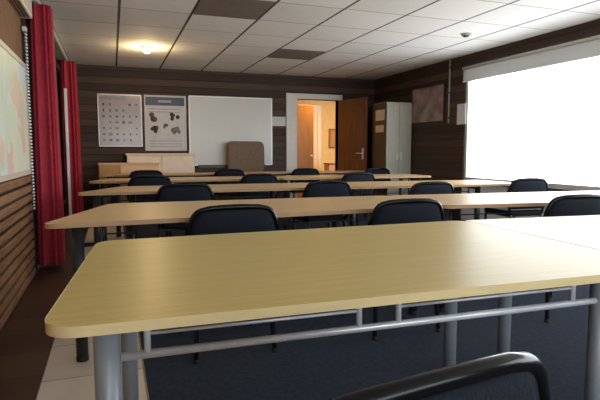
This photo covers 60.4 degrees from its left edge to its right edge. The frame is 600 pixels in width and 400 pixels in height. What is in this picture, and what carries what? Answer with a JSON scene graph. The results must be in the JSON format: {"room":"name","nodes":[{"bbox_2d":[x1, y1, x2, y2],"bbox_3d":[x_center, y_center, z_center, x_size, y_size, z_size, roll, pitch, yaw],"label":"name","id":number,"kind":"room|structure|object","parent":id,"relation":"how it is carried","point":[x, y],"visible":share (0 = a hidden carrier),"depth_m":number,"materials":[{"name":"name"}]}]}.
{"room":"classroom","nodes":[
{"label":"classroom","id":0,"kind":"room"},
{"bbox_2d":[0,18,64,260],"bbox_3d":[-1.873,-0.363,2.862,0.150,2.580,11.800,-2,6,-20],"label":"wall","id":1,"kind":"structure","parent":0,"point":[59,74],"depth_m":7.46,"materials":[{"name":"brown wood"}]},
{"bbox_2d":[0,0,22,60],"bbox_3d":[-1.106,-0.681,0.942,0.006,1.578,7.440,-2,6,-20],"label":"trim","id":2,"kind":"structure","parent":1,"relation":"attached to","point":[10,21],"depth_m":3.92,"materials":[{"name":"brown wood"}]},
{"bbox_2d":[0,39,31,182],"bbox_3d":[-1.870,-0.566,3.100,0.030,0.940,2.960,-2,6,-20],"label":"map","id":3,"kind":"object","parent":1,"relation":"attached to","point":[15,160],"visible":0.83,"depth_m":3.81,"materials":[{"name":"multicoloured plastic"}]},
{"bbox_2d":[0,175,35,329],"bbox_3d":[-1.096,0.551,1.063,0.028,0.878,7.440,-2,6,-20],"label":"trim","id":4,"kind":"structure","parent":1,"relation":"attached to","point":[17,271],"depth_m":3.70,"materials":[{"name":"brown wood"}]},
{"bbox_2d":[8,0,31,18],"bbox_3d":[-2.132,-1.613,3.830,0.100,0.254,1.150,-2,6,-20],"label":"housing","id":5,"kind":"object","parent":1,"relation":"attached to","point":[23,8],"visible":1,"depth_m":4.12,"materials":[{"name":"beige plastic"}]},
{"bbox_2d":[22,26,35,209],"bbox_3d":[-2.332,-0.691,4.429,0.034,1.554,0.070,-2,6,-20],"label":"chain","id":6,"kind":"object","parent":1,"relation":"hanging from","point":[24,28],"visible":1,"depth_m":4.41,"materials":[{"name":"metal"}]},
{"bbox_2d":[21,18,37,274],"bbox_3d":[-2.382,-0.569,4.516,0.030,2.478,0.100,-2,6,-20],"label":"trim","id":7,"kind":"structure","parent":1,"relation":"attached to","point":[23,23],"depth_m":4.52,"materials":[{"name":"silver metal"}]},
{"bbox_2d":[29,3,65,265],"bbox_3d":[-2.341,-0.583,4.762,0.230,2.338,0.367,-2,6,-20],"label":"curtain","id":8,"kind":"object","parent":1,"relation":"hanging from","point":[47,152],"visible":0.98,"depth_m":4.65,"materials":[{"name":"fabric"}]},
{"bbox_2d":[25,19,71,230],"bbox_3d":[-2.887,-0.616,6.048,0.125,2.280,2.800,-2,6,-20],"label":"window","id":9,"kind":"structure","parent":1,"relation":"in","point":[26,20],"depth_m":6.95,"materials":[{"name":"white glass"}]},
{"bbox_2d":[32,0,68,63],"bbox_3d":[-3.032,-1.947,6.328,0.130,0.078,3.940,-2,6,-20],"label":"trim","id":10,"kind":"structure","parent":1,"relation":"attached to","point":[60,54],"depth_m":6.66,"materials":[{"name":"grey paint"}]},
{"bbox_2d":[60,60,83,216],"bbox_3d":[-3.397,-0.859,7.663,0.261,2.338,0.465,-2,6,-20],"label":"curtain","id":11,"kind":"object","parent":1,"relation":"hanging from","point":[68,68],"visible":0.72,"depth_m":7.51,"materials":[{"name":"fabric"}]},
{"bbox_2d":[76,64,373,210],"bbox_3d":[-1.183,-0.974,9.281,5.850,2.580,0.150,-2,6,-20],"label":"wall","id":12,"kind":"structure","parent":0,"point":[92,80],"depth_m":8.84,"materials":[{"name":"brown wood"}]},
{"bbox_2d":[97,93,142,146],"bbox_3d":[-2.967,-1.312,8.505,0.686,0.856,0.020,-2,6,-20],"label":"framed poster","id":13,"kind":"object","parent":12,"relation":"attached to","point":[119,115],"visible":1,"depth_m":8.50,"materials":[{"name":"paper"}]},
{"bbox_2d":[144,95,186,150],"bbox_3d":[-2.283,-1.306,8.760,0.690,0.930,0.012,-2,6,-20],"label":"poster","id":14,"kind":"object","parent":12,"relation":"attached to","point":[165,116],"visible":1,"depth_m":8.76,"materials":[{"name":"white paper"}]},
{"bbox_2d":[188,95,272,167],"bbox_3d":[-1.203,-1.197,9.125,1.500,1.245,0.090,-2,6,-20],"label":"whiteboard","id":15,"kind":"object","parent":12,"relation":"attached to","point":[214,121],"visible":0.74,"depth_m":9.09,"materials":[{"name":"plastic"}]},
{"bbox_2d":[198,164,265,167],"bbox_3d":[-1.199,-0.604,9.169,1.220,0.055,0.064,-2,6,-20],"label":"tray","id":16,"kind":"object","parent":15,"relation":"on","point":[199,165],"depth_m":9.05,"materials":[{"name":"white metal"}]},
{"bbox_2d":[272,117,284,125],"bbox_3d":[-0.399,-1.440,9.438,0.280,0.170,0.006,-2,6,-20],"label":"notice","id":17,"kind":"object","parent":12,"relation":"attached to","point":[276,121],"visible":1,"depth_m":9.44,"materials":[{"name":"white paper"}]},
{"bbox_2d":[286,93,367,197],"bbox_3d":[0.449,-0.879,9.445,1.263,2.160,0.975,-2,6,-20],"label":"door","id":18,"kind":"structure","parent":12,"relation":"in","point":[352,120],"depth_m":9.52,"materials":[{"name":"brown wood veneer"},{"name":"white gloss paint"},{"name":"silver metal"}]},
{"bbox_2d":[0,213,589,399],"bbox_3d":[0.806,0.777,3.949,5.850,0.104,11.500,-2,6,-20],"label":"floor","id":19,"kind":"structure","parent":0,"point":[329,367],"depth_m":2.81,"materials":[{"name":"blue carpet"}]},
{"bbox_2d":[98,162,159,205],"bbox_3d":[-2.702,-0.134,8.191,0.920,0.915,0.262,-2,6,-20],"label":"sideboard","id":20,"kind":"object","parent":19,"relation":"on","point":[104,168],"visible":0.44,"depth_m":8.03,"materials":[{"name":"beige wood"}]},
{"bbox_2d":[129,170,162,177],"bbox_3d":[-2.311,-0.046,7.736,0.526,0.826,0.497,-2,6,-20],"label":"chair","id":21,"kind":"object","parent":19,"relation":"on","point":[137,172],"visible":0.22,"depth_m":7.46,"materials":[{"name":"black plastic"}]},
{"bbox_2d":[127,175,171,236],"bbox_3d":[-1.786,0.107,6.125,0.526,0.826,0.497,-2,6,-20],"label":"chair","id":22,"kind":"object","parent":19,"relation":"on","point":[144,180],"visible":0.3,"depth_m":5.87,"materials":[{"name":"black plastic"}]},
{"bbox_2d":[125,153,195,183],"bbox_3d":[-2.326,-0.250,8.642,1.120,1.060,0.335,-2,6,-20],"label":"base cabinet","id":23,"kind":"object","parent":19,"relation":"on","point":[169,162],"visible":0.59,"depth_m":8.51,"materials":[{"name":"beige paint"}]},
{"bbox_2d":[98,172,246,203],"bbox_3d":[-1.947,-0.041,8.060,2.226,0.746,0.430,-2,6,-20],"label":"table","id":24,"kind":"object","parent":19,"relation":"on","point":[108,176],"visible":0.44,"depth_m":7.88,"materials":[{"name":"brown wood"}]},
{"bbox_2d":[89,176,278,240],"bbox_3d":[-1.450,0.097,6.609,2.288,0.746,0.746,-2,6,-20],"label":"table","id":25,"kind":"object","parent":19,"relation":"on","point":[116,182],"visible":0.44,"depth_m":6.35,"materials":[{"name":"brown wood"}]},
{"bbox_2d":[155,183,214,237],"bbox_3d":[-1.066,0.244,4.691,0.526,0.826,0.497,-2,6,-20],"label":"chair","id":26,"kind":"object","parent":19,"relation":"on","point":[176,191],"visible":0.46,"depth_m":4.44,"materials":[{"name":"black plastic"}]},
{"bbox_2d":[78,183,307,241],"bbox_3d":[-0.890,0.246,5.043,2.304,0.746,0.806,-2,6,-20],"label":"table","id":27,"kind":"object","parent":19,"relation":"on","point":[285,188],"visible":0.57,"depth_m":4.83,"materials":[{"name":"brown wood"}]},
{"bbox_2d":[213,169,244,199],"bbox_3d":[-1.166,-0.092,8.214,0.526,0.826,0.497,-2,6,-20],"label":"chair","id":28,"kind":"object","parent":19,"relation":"on","point":[222,172],"visible":0.4,"depth_m":7.97,"materials":[{"name":"black plastic"}]},
{"bbox_2d":[180,204,279,363],"bbox_3d":[-0.422,0.412,2.922,0.526,0.826,0.497,-2,6,-22],"label":"chair","id":29,"kind":"object","parent":19,"relation":"on","point":[229,218],"visible":0.37,"depth_m":2.66,"materials":[{"name":"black fabric"}]},
{"bbox_2d":[45,196,417,361],"bbox_3d":[-0.283,0.408,3.339,2.349,0.746,0.953,-2,6,-20],"label":"table","id":30,"kind":"object","parent":19,"relation":"on","point":[129,215],"visible":0.53,"depth_m":3.04,"materials":[{"name":"brown wood"}]},
{"bbox_2d":[227,141,263,174],"bbox_3d":[-0.897,-0.387,8.972,0.670,1.270,0.550,-2,6,-20],"label":"office chair","id":31,"kind":"object","parent":19,"relation":"on","point":[246,156],"visible":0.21,"depth_m":9.10,"materials":[{"name":"beige fabric"}]},
{"bbox_2d":[235,173,278,199],"bbox_3d":[-0.571,0.063,6.586,0.526,0.826,0.497,-2,6,-20],"label":"chair","id":32,"kind":"object","parent":19,"relation":"on","point":[256,178],"visible":0.34,"depth_m":6.33,"materials":[{"name":"black plastic"}]},
{"bbox_2d":[290,168,319,218],"bbox_3d":[0.016,-0.130,8.620,0.526,0.826,0.497,-2,6,-20],"label":"chair","id":33,"kind":"object","parent":19,"relation":"on","point":[299,171],"visible":0.37,"depth_m":8.37,"materials":[{"name":"black plastic"}]},
{"bbox_2d":[245,170,364,213],"bbox_3d":[0.154,-0.111,8.794,2.234,0.746,0.477,-2,6,-20],"label":"table","id":34,"kind":"object","parent":19,"relation":"on","point":[279,172],"visible":0.25,"depth_m":8.77,"materials":[{"name":"brown wood"}]},
{"bbox_2d":[292,180,351,229],"bbox_3d":[0.193,0.204,5.104,0.526,0.826,0.497,-2,6,-20],"label":"chair","id":35,"kind":"object","parent":19,"relation":"on","point":[324,188],"visible":0.51,"depth_m":4.87,"materials":[{"name":"black fabric"}]},
{"bbox_2d":[45,221,599,399],"bbox_3d":[0.169,0.552,1.828,1.811,0.746,1.102,-2,6,-20],"label":"table","id":36,"kind":"object","parent":19,"relation":"on","point":[127,287],"visible":0.91,"depth_m":1.48,"materials":[{"name":"brown wood"}]},
{"bbox_2d":[330,172,374,227],"bbox_3d":[0.693,0.027,6.969,0.526,0.826,0.497,-2,6,-20],"label":"chair","id":37,"kind":"object","parent":19,"relation":"on","point":[353,176],"visible":0.33,"depth_m":6.73,"materials":[{"name":"black plastic"}]},
{"bbox_2d":[276,174,430,217],"bbox_3d":[0.695,0.030,7.311,2.260,0.746,0.710,-2,6,-17],"label":"table","id":38,"kind":"object","parent":19,"relation":"on","point":[284,179],"visible":0.45,"depth_m":7.10,"materials":[{"name":"brown wood"}]},
{"bbox_2d":[364,168,390,217],"bbox_3d":[1.194,-0.137,8.686,0.526,0.826,0.497,-2,6,-20],"label":"chair","id":39,"kind":"object","parent":19,"relation":"on","point":[370,170],"visible":0.39,"depth_m":8.46,"materials":[{"name":"black plastic"}]},
{"bbox_2d":[372,102,411,195],"bbox_3d":[1.594,-0.716,9.001,0.497,1.920,0.518,-2,6,-20],"label":"tall cabinet","id":40,"kind":"object","parent":19,"relation":"on","point":[391,121],"visible":0.73,"depth_m":8.77,"materials":[{"name":"white wood"}]},
{"bbox_2d":[341,198,444,340],"bbox_3d":[0.567,0.381,3.248,0.526,0.826,0.497,-2,6,-19],"label":"chair","id":41,"kind":"object","parent":19,"relation":"on","point":[410,210],"visible":0.36,"depth_m":2.99,"materials":[{"name":"black plastic"}]},
{"bbox_2d":[332,180,510,226],"bbox_3d":[1.259,0.184,5.693,2.252,0.746,0.769,-1,6,-15],"label":"table","id":42,"kind":"object","parent":19,"relation":"on","point":[474,184],"visible":0.27,"depth_m":5.53,"materials":[{"name":"brown wood"}]},
{"bbox_2d":[408,181,453,218],"bbox_3d":[1.133,0.220,4.935,0.526,0.826,0.497,-2,6,-21],"label":"chair","id":43,"kind":"object","parent":19,"relation":"on","point":[430,187],"visible":0.3,"depth_m":4.67,"materials":[{"name":"black plastic"}]},
{"bbox_2d":[332,352,550,399],"bbox_3d":[0.068,0.605,0.893,0.526,0.826,0.497,-3,6,-28],"label":"chair","id":44,"kind":"object","parent":19,"relation":"on","point":[506,375],"visible":1,"depth_m":0.67,"materials":[{"name":"black plastic"}]},
{"bbox_2d":[390,190,599,311],"bbox_3d":[1.882,0.346,3.997,2.251,0.746,0.836,-1,6,-15],"label":"table","id":45,"kind":"object","parent":19,"relation":"on","point":[509,199],"visible":0.3,"depth_m":3.73,"materials":[{"name":"brown wood"}]},
{"bbox_2d":[484,178,547,218],"bbox_3d":[2.311,0.160,5.573,0.526,0.826,0.497,-2,6,-17],"label":"chair","id":46,"kind":"object","parent":19,"relation":"on","point":[521,184],"visible":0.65,"depth_m":5.36,"materials":[{"name":"black plastic"}]},
{"bbox_2d":[466,215,599,353],"bbox_3d":[2.070,0.494,2.441,2.254,0.746,1.105,-2,6,-16],"label":"table","id":47,"kind":"object","parent":19,"relation":"on","point":[584,230],"visible":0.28,"depth_m":2.46,"materials":[{"name":"brown wood"}]},
{"bbox_2d":[543,194,599,322],"bbox_3d":[1.736,0.352,3.554,0.526,0.826,0.497,-1,6,-15],"label":"chair","id":48,"kind":"object","parent":19,"relation":"on","point":[574,204],"visible":0.41,"depth_m":3.28,"materials":[{"name":"black plastic"}]},
{"bbox_2d":[297,100,334,180],"bbox_3d":[0.058,-1.285,11.923,2.500,2.700,0.100,-2,6,-20],"label":"wall","id":49,"kind":"structure","parent":0,"point":[327,107],"depth_m":12.04,"materials":[{"name":"paint"}]},
{"bbox_2d":[297,104,320,180],"bbox_3d":[0.095,-1.111,11.883,0.830,2.160,0.030,-2,6,-20],"label":"door frame","id":50,"kind":"structure","parent":49,"relation":"in","point":[317,108],"depth_m":11.96,"materials":[{"name":"white paint"}]},
{"bbox_2d":[329,129,334,147],"bbox_3d":[0.767,-1.442,12.095,0.190,0.450,0.025,-2,6,-20],"label":"picture","id":51,"kind":"object","parent":49,"relation":"attached to","point":[331,131],"visible":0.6,"depth_m":12.08,"materials":[{"name":"orange wood"}]},
{"bbox_2d":[41,0,599,79],"bbox_3d":[0.806,-1.789,3.704,5.850,0.100,11.800,-2,6,-20],"label":"ceiling","id":52,"kind":"structure","parent":0,"point":[359,39],"depth_m":5.92,"materials":[{"name":"tile"}]},
{"bbox_2d":[141,46,152,53],"bbox_3d":[-2.042,-1.997,6.867,0.150,0.085,0.150,-2,6,-20],"label":"ceiling lamp","id":53,"kind":"object","parent":52,"relation":"attached to","point":[146,49],"visible":1,"depth_m":6.83,"materials":[{"name":"white paint"}]},
{"bbox_2d":[194,0,274,19],"bbox_3d":[-0.654,-1.859,4.998,0.656,0.006,0.676,-2,6,-20],"label":"ceiling panel","id":54,"kind":"object","parent":52,"relation":"attached to","point":[242,9],"visible":1,"depth_m":4.99,"materials":[{"name":"grey"}]},
{"bbox_2d":[267,49,324,59],"bbox_3d":[-0.064,-2.088,7.404,0.656,0.006,0.676,-2,6,-20],"label":"ceiling panel","id":55,"kind":"object","parent":52,"relation":"attached to","point":[282,53],"visible":1,"depth_m":7.37,"materials":[{"name":"grey"}]},
{"bbox_2d":[461,33,471,36],"bbox_3d":[1.965,-1.948,6.090,0.120,0.035,0.120,-2,6,-20],"label":"smoke detector","id":56,"kind":"object","parent":52,"relation":"attached to","point":[462,34],"visible":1,"depth_m":6.06,"materials":[{"name":"grey paint"}]},
{"bbox_2d":[374,19,599,218],"bbox_3d":[3.485,-0.547,4.800,0.150,2.580,11.800,-2,6,-20],"label":"wall","id":57,"kind":"structure","parent":0,"point":[437,149],"depth_m":7.90,"materials":[{"name":"brown wood"}]},
{"bbox_2d":[411,82,445,124],"bbox_3d":[2.068,-1.550,8.367,0.022,0.604,0.944,-2,6,-20],"label":"wall picture","id":58,"kind":"object","parent":57,"relation":"attached to","point":[428,102],"visible":1,"depth_m":8.32},
{"bbox_2d":[447,59,450,122],"bbox_3d":[2.263,-1.645,7.809,0.030,0.957,0.040,-2,6,-20],"label":"pipe","id":59,"kind":"object","parent":57,"relation":"attached to","point":[449,67],"visible":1,"depth_m":7.80,"materials":[{"name":"metal"}]},
{"bbox_2d":[457,103,465,124],"bbox_3d":[2.373,-1.263,7.576,0.006,0.300,0.200,-2,6,-20],"label":"notice","id":60,"kind":"object","parent":57,"relation":"attached to","point":[461,108],"visible":1,"depth_m":7.57,"materials":[{"name":"white paper"}]},
{"bbox_2d":[461,186,549,219],"bbox_3d":[3.678,0.392,4.116,0.012,0.640,7.520,-2,6,-20],"label":"trim","id":61,"kind":"structure","parent":57,"relation":"attached to","point":[484,189],"depth_m":7.10,"materials":[{"name":"white paint"}]},
{"bbox_2d":[462,35,599,82],"bbox_3d":[3.651,-1.474,3.929,0.048,0.220,7.540,-2,6,-20],"label":"roller blind","id":62,"kind":"object","parent":57,"relation":"attached to","point":[589,47],"visible":1,"depth_m":6.15,"materials":[{"name":"white fabric"}]},
{"bbox_2d":[464,81,599,190],"bbox_3d":[3.708,-0.764,4.017,0.150,1.680,7.560,-2,6,-20],"label":"window","id":63,"kind":"structure","parent":57,"relation":"in","point":[469,89],"depth_m":7.47,"materials":[{"name":"metal"}]},
{"bbox_3d":[0.434,0.107,11.017,2.500,0.100,2.100,-2,6,-20],"label":"floor","id":64,"kind":"structure","parent":0,"visible":0},
{"bbox_2d":[297,105,313,197],"bbox_3d":[0.112,-0.907,10.487,0.360,2.020,0.090,-2,6,-20],"label":"door","id":65,"kind":"structure","parent":64,"relation":"on","point":[305,113],"depth_m":10.46,"materials":[{"name":"orange wood"}]},
{"bbox_2d":[324,163,334,174],"bbox_3d":[0.688,-0.420,11.647,0.220,0.830,0.300,-2,6,-20],"label":"box","id":66,"kind":"object","parent":64,"relation":"on","point":[327,166],"visible":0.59,"depth_m":11.49,"materials":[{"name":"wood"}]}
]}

